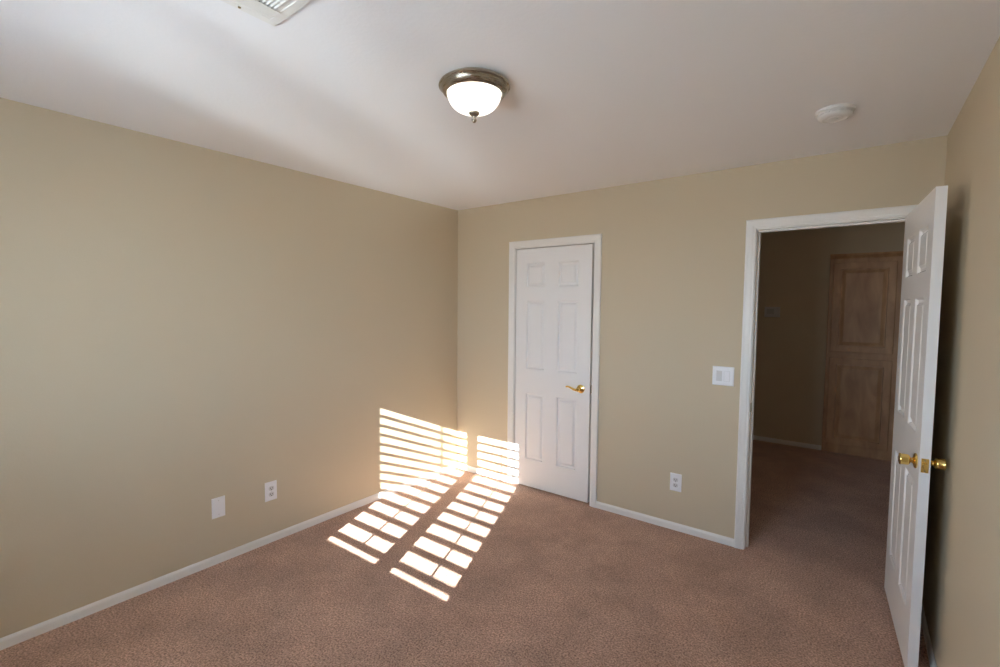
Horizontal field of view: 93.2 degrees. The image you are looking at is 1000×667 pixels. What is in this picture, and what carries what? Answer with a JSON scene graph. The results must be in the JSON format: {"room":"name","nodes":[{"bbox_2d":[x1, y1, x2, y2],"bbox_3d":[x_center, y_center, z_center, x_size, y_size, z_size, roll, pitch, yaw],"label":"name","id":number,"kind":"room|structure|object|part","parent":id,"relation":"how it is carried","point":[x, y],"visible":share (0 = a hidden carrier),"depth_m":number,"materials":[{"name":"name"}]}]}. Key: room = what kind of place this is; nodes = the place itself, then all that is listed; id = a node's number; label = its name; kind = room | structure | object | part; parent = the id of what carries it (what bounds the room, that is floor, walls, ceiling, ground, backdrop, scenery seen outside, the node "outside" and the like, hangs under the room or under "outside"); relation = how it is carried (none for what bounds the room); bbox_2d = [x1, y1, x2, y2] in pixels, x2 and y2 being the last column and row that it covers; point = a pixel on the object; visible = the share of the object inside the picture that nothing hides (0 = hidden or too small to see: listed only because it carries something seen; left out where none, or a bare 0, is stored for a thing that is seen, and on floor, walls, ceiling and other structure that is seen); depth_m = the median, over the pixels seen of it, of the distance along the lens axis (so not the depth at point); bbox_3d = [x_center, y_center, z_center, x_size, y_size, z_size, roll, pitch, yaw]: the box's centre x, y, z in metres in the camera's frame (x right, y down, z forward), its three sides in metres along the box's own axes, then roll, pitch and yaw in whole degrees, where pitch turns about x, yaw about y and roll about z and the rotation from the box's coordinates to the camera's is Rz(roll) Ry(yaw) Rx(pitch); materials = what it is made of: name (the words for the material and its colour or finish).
{"room":"empty bedroom","nodes":[
{"label":"empty bedroom","id":0,"kind":"room"},
{"bbox_2d":[0,97,457,637],"bbox_3d":[-1.365,0.133,3.294,0.115,2.440,5.050,3,4,37],"label":"wall","id":1,"kind":"structure","parent":0,"point":[184,326],"depth_m":2.66,"materials":[{"name":"beige paint"}]},
{"bbox_2d":[211,495,224,518],"bbox_3d":[-1.684,1.041,2.830,0.007,0.122,0.074,3,4,37],"label":"blank wall plate","id":2,"kind":"object","parent":1,"relation":"attached to","point":[218,504],"visible":1,"depth_m":2.83,"materials":[{"name":"white plastic"}]},
{"bbox_2d":[0,463,457,650],"bbox_3d":[-1.580,1.346,2.986,0.012,0.050,3.900,3,4,37],"label":"baseboard","id":3,"kind":"structure","parent":1,"relation":"attached to","point":[15,638],"depth_m":2.71,"materials":[{"name":"white paint"}]},
{"bbox_2d":[265,480,276,501],"bbox_3d":[-1.492,1.028,3.083,0.009,0.124,0.078,3,4,37],"label":"wall outlet","id":4,"kind":"object","parent":1,"relation":"attached to","point":[270,487],"visible":1,"depth_m":3.08,"materials":[{"name":"white plastic"}]},
{"bbox_2d":[0,440,929,666],"bbox_3d":[1.046,1.440,3.208,4.250,0.120,7.705,3,4,37],"label":"floor","id":5,"kind":"structure","parent":0,"point":[457,567],"depth_m":2.58,"materials":[{"name":"carpet"}]},
{"bbox_2d":[821,251,902,460],"bbox_3d":[3.967,0.223,5.149,0.670,2.136,0.594,3,4,37],"label":"linen cabinet","id":6,"kind":"object","parent":5,"relation":"on","point":[864,302],"visible":0.91,"depth_m":4.93,"materials":[{"name":"brown wood"}]},
{"bbox_3d":[3.764,0.734,4.977,0.526,0.930,0.018,3,4,37],"label":"door","id":7,"kind":"part","parent":6,"relation":"part of","materials":[{"name":"brown wood"}]},
{"bbox_3d":[3.772,-0.268,4.919,0.526,0.944,0.018,3,4,37],"label":"door","id":8,"kind":"part","parent":6,"relation":"part of","materials":[{"name":"brown wood"}]},
{"bbox_3d":[3.811,-0.806,4.869,0.670,0.051,0.044,3,4,37],"label":"crown moulding","id":9,"kind":"part","parent":6,"relation":"part of","materials":[{"name":"brown wood"}]},
{"bbox_2d":[0,0,999,209],"bbox_3d":[1.067,-1.116,3.060,4.250,0.120,7.705,3,4,37],"label":"ceiling","id":10,"kind":"structure","parent":0,"point":[602,93],"depth_m":1.84,"materials":[{"name":"white paint"}]},
{"bbox_2d":[221,0,311,25],"bbox_3d":[-0.647,-0.960,1.294,0.360,0.014,0.252,3,4,37],"label":"ceiling vent","id":11,"kind":"object","parent":10,"relation":"in","point":[272,12],"visible":1,"depth_m":1.40,"materials":[{"name":"white metal"}]},
{"bbox_3d":[-0.739,-0.962,1.363,0.064,0.009,0.184,3,4,37],"label":"deflector blade","id":12,"kind":"part","parent":11,"relation":"part of","materials":[{"name":"white metal"}]},
{"bbox_3d":[-0.596,-0.966,1.363,0.292,0.006,0.012,3,4,37],"label":"mounting plate","id":13,"kind":"part","parent":11,"relation":"part of","materials":[{"name":"white metal"}]},
{"bbox_2d":[439,67,509,122],"bbox_3d":[-0.102,-0.918,1.882,0.282,0.157,0.282,3,4,37],"label":"ceiling light","id":14,"kind":"object","parent":10,"relation":"attached to","point":[475,92],"visible":1,"depth_m":1.80,"materials":[{"name":"white glass"}]},
{"bbox_3d":[-0.102,-0.918,1.882,0.215,0.078,0.215,3,4,37],"label":"lamp shade","id":15,"kind":"part","parent":14,"relation":"part of","materials":[{"name":"white glass"}]},
{"bbox_2d":[815,103,855,122],"bbox_3d":[1.497,-0.976,2.113,0.150,0.042,0.150,3,4,37],"label":"smoke detector","id":16,"kind":"object","parent":10,"relation":"attached to","point":[837,112],"visible":1,"depth_m":2.08,"materials":[{"name":"white plastic"}]},
{"bbox_2d":[457,135,947,538],"bbox_3d":[1.210,0.152,3.338,3.950,2.440,0.115,3,4,37],"label":"wall","id":17,"kind":"structure","parent":0,"point":[673,249],"depth_m":3.31,"materials":[{"name":"beige paint"}]},
{"bbox_2d":[457,463,506,481],"bbox_3d":[-0.171,1.278,4.356,0.591,0.050,0.012,3,4,37],"label":"baseboard","id":18,"kind":"structure","parent":17,"relation":"attached to","point":[500,477],"depth_m":4.34,"materials":[{"name":"white paint"}]},
{"bbox_2d":[514,244,594,502],"bbox_3d":[0.408,0.311,3.868,0.705,2.022,0.098,3,4,37],"label":"door","id":19,"kind":"structure","parent":17,"relation":"in","point":[555,285],"depth_m":3.86,"materials":[{"name":"white paint"}]},
{"bbox_3d":[0.617,0.437,3.695,0.068,0.068,0.063,3,4,37],"label":"lever handle","id":20,"kind":"part","parent":19,"relation":"part of","materials":[{"name":"gold metal"}]},
{"bbox_2d":[507,234,601,507],"bbox_3d":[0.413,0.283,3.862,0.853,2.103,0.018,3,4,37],"label":"trim","id":21,"kind":"structure","parent":17,"relation":"attached to","point":[597,238],"depth_m":3.67,"materials":[{"name":"white paint"}]},
{"bbox_2d":[596,501,733,546],"bbox_3d":[1.137,1.346,3.375,0.976,0.050,0.012,3,4,37],"label":"baseboard","id":22,"kind":"structure","parent":17,"relation":"attached to","point":[703,534],"depth_m":3.33,"materials":[{"name":"white paint"}]},
{"bbox_2d":[670,472,681,491],"bbox_3d":[1.224,1.038,3.296,0.078,0.124,0.009,3,4,37],"label":"wall outlet","id":23,"kind":"object","parent":17,"relation":"attached to","point":[675,479],"visible":1,"depth_m":3.29,"materials":[{"name":"white plastic"}]},
{"bbox_2d":[712,366,733,386],"bbox_3d":[1.454,0.278,3.082,0.130,0.124,0.010,3,4,37],"label":"light switch","id":24,"kind":"object","parent":17,"relation":"attached to","point":[721,375],"visible":1,"depth_m":3.08,"materials":[{"name":"white plastic"}]},
{"bbox_2d":[734,205,916,549],"bbox_3d":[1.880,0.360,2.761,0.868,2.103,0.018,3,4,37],"label":"trim","id":25,"kind":"structure","parent":17,"relation":"attached to","point":[752,226],"depth_m":2.97,"materials":[{"name":"white paint"}]},
{"bbox_2d":[884,185,947,666],"bbox_3d":[1.950,0.413,2.245,0.150,2.030,0.776,3,4,33],"label":"door","id":26,"kind":"structure","parent":17,"relation":"in","point":[925,225],"depth_m":2.06,"materials":[{"name":"white paint"}]},
{"bbox_3d":[1.738,0.537,2.017,0.058,0.064,0.064,3,4,33],"label":"knob","id":27,"kind":"part","parent":26,"relation":"part of","materials":[{"name":"gold metal"}]},
{"bbox_3d":[1.740,0.542,1.936,0.024,0.058,0.002,3,4,34],"label":"latch plate","id":28,"kind":"part","parent":26,"relation":"part of","materials":[{"name":"gold metal"}]},
{"bbox_3d":[1.815,0.541,1.966,0.058,0.064,0.064,3,4,33],"label":"knob","id":29,"kind":"part","parent":26,"relation":"part of","materials":[{"name":"gold metal"}]},
{"bbox_2d":[753,222,904,446],"bbox_3d":[3.731,0.050,5.440,2.450,2.440,0.700,3,4,37],"label":"wall","id":30,"kind":"structure","parent":0,"point":[794,276],"depth_m":5.30,"materials":[{"name":"beige paint"}]},
{"bbox_2d":[764,307,779,316],"bbox_3d":[3.124,-0.247,5.427,0.156,0.120,0.026,3,4,37],"label":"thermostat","id":31,"kind":"object","parent":30,"relation":"attached to","point":[769,311],"visible":1,"depth_m":5.42,"materials":[{"name":"grey plastic"}]},
{"bbox_2d":[753,435,820,449],"bbox_3d":[3.072,1.235,5.552,1.160,0.050,0.012,3,4,37],"label":"baseboard","id":32,"kind":"structure","parent":30,"relation":"attached to","point":[760,438],"depth_m":5.39,"materials":[{"name":"white paint"}]},
{"bbox_2d":[922,37,999,666],"bbox_3d":[1.093,0.297,0.824,0.115,2.440,4.050,3,4,37],"label":"wall","id":33,"kind":"structure","parent":0,"point":[961,597],"depth_m":1.69,"materials":[{"name":"beige paint"}]},
{"bbox_2d":[921,604,936,666],"bbox_3d":[1.078,1.484,0.991,0.012,0.050,3.900,3,4,37],"label":"baseboard","id":34,"kind":"structure","parent":33,"relation":"attached to","point":[932,662],"depth_m":2.17,"materials":[{"name":"white paint"}]}
]}

